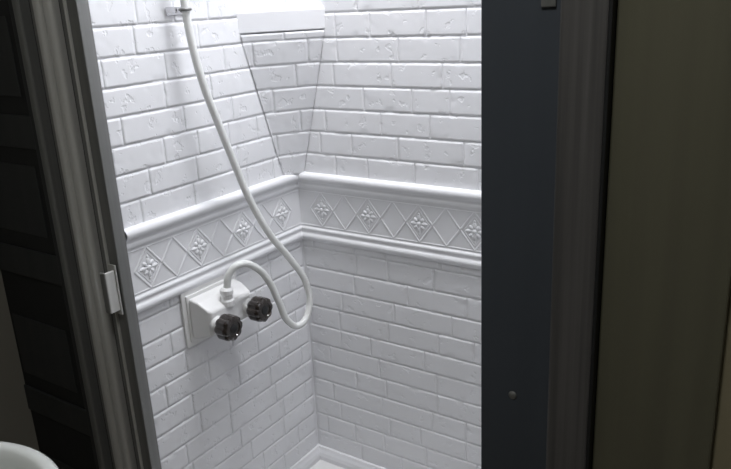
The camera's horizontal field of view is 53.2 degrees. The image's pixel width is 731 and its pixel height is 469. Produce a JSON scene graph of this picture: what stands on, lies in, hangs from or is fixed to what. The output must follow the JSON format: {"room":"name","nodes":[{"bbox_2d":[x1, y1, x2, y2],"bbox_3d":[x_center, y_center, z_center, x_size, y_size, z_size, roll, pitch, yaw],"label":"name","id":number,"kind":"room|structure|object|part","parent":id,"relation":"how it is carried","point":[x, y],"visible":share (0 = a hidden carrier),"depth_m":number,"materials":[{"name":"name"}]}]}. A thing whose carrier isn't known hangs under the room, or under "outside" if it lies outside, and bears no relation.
{"room":"bathroom","nodes":[
{"label":"bathroom","id":0,"kind":"room"},
{"bbox_2d":[0,270,38,450],"bbox_3d":[-1.137,0.142,0.741,0.040,2.100,1.555,9,21,33],"label":"wall","id":1,"kind":"structure","parent":0,"point":[16,420],"depth_m":1.43,"materials":[{"name":"grey paint"}]},
{"bbox_2d":[0,0,95,468],"bbox_3d":[-0.598,-0.056,1.272,0.226,2.100,0.008,9,21,33],"label":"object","id":2,"kind":"object","parent":1,"relation":"attached to","point":[40,301],"visible":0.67,"depth_m":1.33,"materials":[{"name":"black wood"}]},
{"bbox_2d":[0,114,35,149],"bbox_3d":[-0.618,-0.177,1.236,0.200,0.055,0.004,9,21,33],"label":"rail","id":3,"kind":"object","parent":2,"relation":"attached to","point":[15,130],"visible":1,"depth_m":1.21,"materials":[{"name":"black wood"}]},
{"bbox_2d":[0,242,61,285],"bbox_3d":[-0.607,0.051,1.309,0.200,0.055,0.004,9,21,33],"label":"rail","id":4,"kind":"object","parent":2,"relation":"attached to","point":[37,265],"visible":1,"depth_m":1.30,"materials":[{"name":"black wood"}]},
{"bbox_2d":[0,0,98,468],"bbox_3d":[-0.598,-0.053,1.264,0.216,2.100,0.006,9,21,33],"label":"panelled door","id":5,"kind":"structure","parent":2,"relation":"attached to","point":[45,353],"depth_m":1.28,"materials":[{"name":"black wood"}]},
{"bbox_3d":[-0.628,-0.292,1.202,0.170,0.125,0.002,9,21,33],"label":"panel","id":6,"kind":"part","parent":5,"relation":"part of","materials":[{"name":"black wood"}]},
{"bbox_3d":[-0.616,-0.064,1.276,0.170,0.125,0.002,9,21,33],"label":"panel","id":7,"kind":"part","parent":5,"relation":"part of","materials":[{"name":"black wood"}]},
{"bbox_3d":[-0.602,0.221,1.368,0.170,0.125,0.002,9,21,33],"label":"panel","id":8,"kind":"part","parent":5,"relation":"part of","materials":[{"name":"black wood"}]},
{"bbox_3d":[-0.519,-0.041,1.213,0.026,2.100,0.006,9,21,33],"label":"door leaf stile","id":9,"kind":"part","parent":5,"relation":"part of","materials":[{"name":"black wood"}]},
{"bbox_3d":[-0.587,0.516,1.463,0.170,0.125,0.002,9,21,33],"label":"panel","id":10,"kind":"part","parent":5,"relation":"part of","materials":[{"name":"black wood"}]},
{"bbox_2d":[24,384,89,435],"bbox_3d":[-0.592,0.336,1.401,0.200,0.055,0.004,9,21,33],"label":"rail","id":11,"kind":"object","parent":2,"relation":"attached to","point":[68,414],"visible":1,"depth_m":1.40,"materials":[{"name":"black wood"}]},
{"bbox_2d":[62,0,143,468],"bbox_3d":[-0.410,-0.021,1.132,0.004,2.100,0.006,9,21,33],"label":"bead","id":12,"kind":"object","parent":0,"point":[64,1],"depth_m":1.12},
{"bbox_2d":[88,0,317,468],"bbox_3d":[-0.277,-0.251,1.287,0.032,1.770,0.475,9,21,33],"label":"wall","id":13,"kind":"structure","parent":0,"point":[248,401],"depth_m":1.30,"materials":[{"name":"white brick"}]},
{"bbox_2d":[165,6,191,15],"bbox_3d":[-0.290,-0.360,1.173,0.043,0.013,0.047,9,21,33],"label":"bracket","id":14,"kind":"object","parent":13,"relation":"attached to","point":[169,10],"visible":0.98,"depth_m":1.16,"materials":[{"name":"silver metal"}]},
{"bbox_3d":[-0.308,-0.356,1.160,0.023,0.010,0.004,9,21,33],"label":"arm","id":15,"kind":"part","parent":14,"relation":"part of","materials":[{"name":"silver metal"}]},
{"bbox_3d":[-0.306,-0.363,1.185,0.002,0.013,0.045,9,21,33],"label":"plate","id":16,"kind":"part","parent":14,"relation":"part of","materials":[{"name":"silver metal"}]},
{"bbox_2d":[180,271,272,348],"bbox_3d":[-0.244,0.140,1.315,0.096,0.108,0.138,9,21,33],"label":"shower valve","id":17,"kind":"object","parent":13,"relation":"attached to","point":[209,309],"visible":1,"depth_m":1.29,"materials":[{"name":"white plastic"}]},
{"bbox_3d":[-0.282,0.133,1.339,0.004,0.108,0.138,9,21,33],"label":"wall plate","id":18,"kind":"part","parent":17,"relation":"part of","materials":[{"name":"white plastic"}]},
{"bbox_3d":[-0.255,0.159,1.280,0.020,0.030,0.030,9,21,33],"label":"stem","id":19,"kind":"part","parent":17,"relation":"part of","materials":[{"name":"white plastic"}]},
{"bbox_3d":[-0.238,0.161,1.269,0.031,0.047,0.047,9,21,33],"label":"knob","id":20,"kind":"part","parent":17,"relation":"part of","materials":[{"name":"black plastic"}]},
{"bbox_2d":[180,0,312,328],"bbox_3d":[-0.225,-0.362,1.204,0.116,1.178,0.231,9,21,33],"label":"shower hose","id":21,"kind":"object","parent":17,"relation":"attached to","point":[186,16],"visible":1,"depth_m":1.29,"materials":[{"name":"white plastic"}]},
{"bbox_3d":[-0.210,0.133,1.342,0.020,0.030,0.030,9,21,33],"label":"stem","id":22,"kind":"part","parent":17,"relation":"part of","materials":[{"name":"white plastic"}]},
{"bbox_3d":[-0.193,0.136,1.331,0.031,0.047,0.047,9,21,33],"label":"knob","id":23,"kind":"part","parent":17,"relation":"part of","materials":[{"name":"black plastic"}]},
{"bbox_2d":[236,4,324,174],"bbox_3d":[-0.145,-0.258,1.370,0.098,0.328,0.134,9,21,33],"label":"corner shelf","id":24,"kind":"object","parent":13,"relation":"attached to","point":[284,66],"visible":1,"depth_m":1.37,"materials":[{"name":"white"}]},
{"bbox_3d":[-0.152,-0.393,1.327,0.098,0.045,0.134,9,21,33],"label":"shelf","id":25,"kind":"part","parent":24,"relation":"part of","materials":[{"name":"white"}]},
{"bbox_2d":[283,0,480,468],"bbox_3d":[0.136,-0.267,1.272,0.670,1.770,0.032,9,21,33],"label":"wall","id":26,"kind":"structure","parent":0,"point":[395,340],"depth_m":1.40,"materials":[{"name":"white brick"}]},
{"bbox_2d":[124,172,480,314],"bbox_3d":[0.017,0.045,1.168,0.669,0.147,0.443,9,21,33],"label":"trim","id":27,"kind":"structure","parent":26,"relation":"attached to","point":[171,255],"depth_m":1.36,"materials":[{"name":"white"}]},
{"bbox_2d":[711,293,730,468],"bbox_3d":[0.584,0.138,0.484,0.626,2.100,0.034,9,21,33],"label":"wall","id":28,"kind":"structure","parent":0,"point":[721,454],"depth_m":0.66,"materials":[{"name":"brown paint"}]},
{"bbox_2d":[481,0,608,468],"bbox_3d":[0.178,0.074,0.748,0.129,2.100,0.064,9,21,33],"label":"door frame","id":29,"kind":"structure","parent":28,"relation":"in","point":[543,69],"depth_m":0.71,"materials":[{"name":"black wood"}]},
{"bbox_2d":[508,391,516,398],"bbox_3d":[0.160,0.175,0.793,0.010,0.010,0.002,9,21,33],"label":"screw","id":30,"kind":"object","parent":29,"relation":"attached to","point":[512,394],"visible":1,"depth_m":0.79,"materials":[{"name":"grey metal"}]},
{"bbox_2d":[541,0,556,6],"bbox_3d":[0.163,-0.221,0.648,0.014,0.037,0.003,9,21,33],"label":"strike plate","id":31,"kind":"object","parent":29,"relation":"attached to","point":[544,3],"visible":1,"depth_m":0.65,"materials":[{"name":"silver metal"}]},
{"bbox_2d":[585,0,617,468],"bbox_3d":[0.232,0.083,0.709,0.004,2.100,0.062,9,21,33],"label":"jamb edge","id":32,"kind":"object","parent":29,"relation":"attached to","point":[613,4],"visible":0.42,"depth_m":0.65,"materials":[{"name":"black rubber"}]},
{"bbox_2d":[592,0,730,468],"bbox_3d":[0.276,0.091,0.677,0.107,2.100,0.037,9,21,33],"label":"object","id":33,"kind":"structure","parent":28,"relation":"in","point":[666,282],"depth_m":0.63,"materials":[{"name":"brown wood"}]},
{"bbox_3d":[-0.164,1.219,0.740,1.940,0.040,2.030,9,21,33],"label":"floor","id":34,"kind":"structure","parent":0,"visible":0},
{"bbox_2d":[0,441,58,468],"bbox_3d":[-0.521,0.720,0.968,0.356,0.804,0.356,9,21,33],"label":"sink","id":35,"kind":"object","parent":34,"relation":"on","point":[12,455],"visible":1,"depth_m":0.98,"materials":[{"name":"grey ceramic"}]},
{"bbox_2d":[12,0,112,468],"bbox_3d":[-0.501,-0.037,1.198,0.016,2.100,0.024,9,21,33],"label":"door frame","id":36,"kind":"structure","parent":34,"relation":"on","point":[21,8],"depth_m":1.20,"materials":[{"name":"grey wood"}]},
{"bbox_2d":[28,0,113,468],"bbox_3d":[-0.479,-0.037,1.194,0.026,2.100,0.005,9,21,33],"label":"track gap","id":37,"kind":"object","parent":34,"relation":"on","point":[28,0],"visible":0.02,"depth_m":1.21,"materials":[{"name":"black rubber"}]},
{"bbox_2d":[29,0,136,468],"bbox_3d":[-0.437,-0.026,1.155,0.021,2.100,0.026,9,21,33],"label":"door frame","id":38,"kind":"structure","parent":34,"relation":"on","point":[51,8],"depth_m":1.14,"materials":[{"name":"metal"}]},
{"bbox_2d":[59,0,161,468],"bbox_3d":[-0.406,-0.019,1.128,0.042,2.100,0.044,9,21,33],"label":"door frame","id":39,"kind":"structure","parent":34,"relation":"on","point":[70,3],"depth_m":1.13,"materials":[{"name":"metal"}]},
{"bbox_2d":[58,0,137,468],"bbox_3d":[-0.420,-0.027,1.153,0.009,2.100,0.010,9,21,33],"label":"gasket","id":40,"kind":"object","parent":39,"relation":"attached to","point":[58,0],"visible":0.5,"depth_m":1.14,"materials":[{"name":"black rubber"}]},
{"bbox_3d":[-0.401,0.089,1.149,0.018,0.084,0.022,9,21,33],"label":"door handle","id":41,"kind":"part","parent":39,"relation":"part of","materials":[{"name":"white metal"}]},
{"bbox_3d":[-0.385,-0.020,1.127,0.005,2.100,0.021,9,21,33],"label":"stile edge","id":42,"kind":"part","parent":39,"relation":"part of","materials":[{"name":"grey wood"}]},
{"bbox_3d":[0.308,-0.160,0.914,0.030,1.770,0.460,9,21,33],"label":"wall","id":43,"kind":"structure","parent":0,"visible":0},
{"bbox_2d":[310,460,343,468],"bbox_3d":[0.050,0.615,1.356,0.670,0.090,0.430,9,21,33],"label":"shower pan","id":44,"kind":"object","parent":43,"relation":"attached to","point":[320,464],"visible":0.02,"depth_m":1.66,"materials":[{"name":"white ceramic"}]},
{"bbox_2d":[289,444,385,468],"bbox_3d":[0.045,0.607,1.349,0.669,0.031,0.443,9,21,33],"label":"baseboard","id":45,"kind":"structure","parent":43,"relation":"attached to","point":[319,452],"depth_m":1.65,"materials":[{"name":"white"}]}
]}

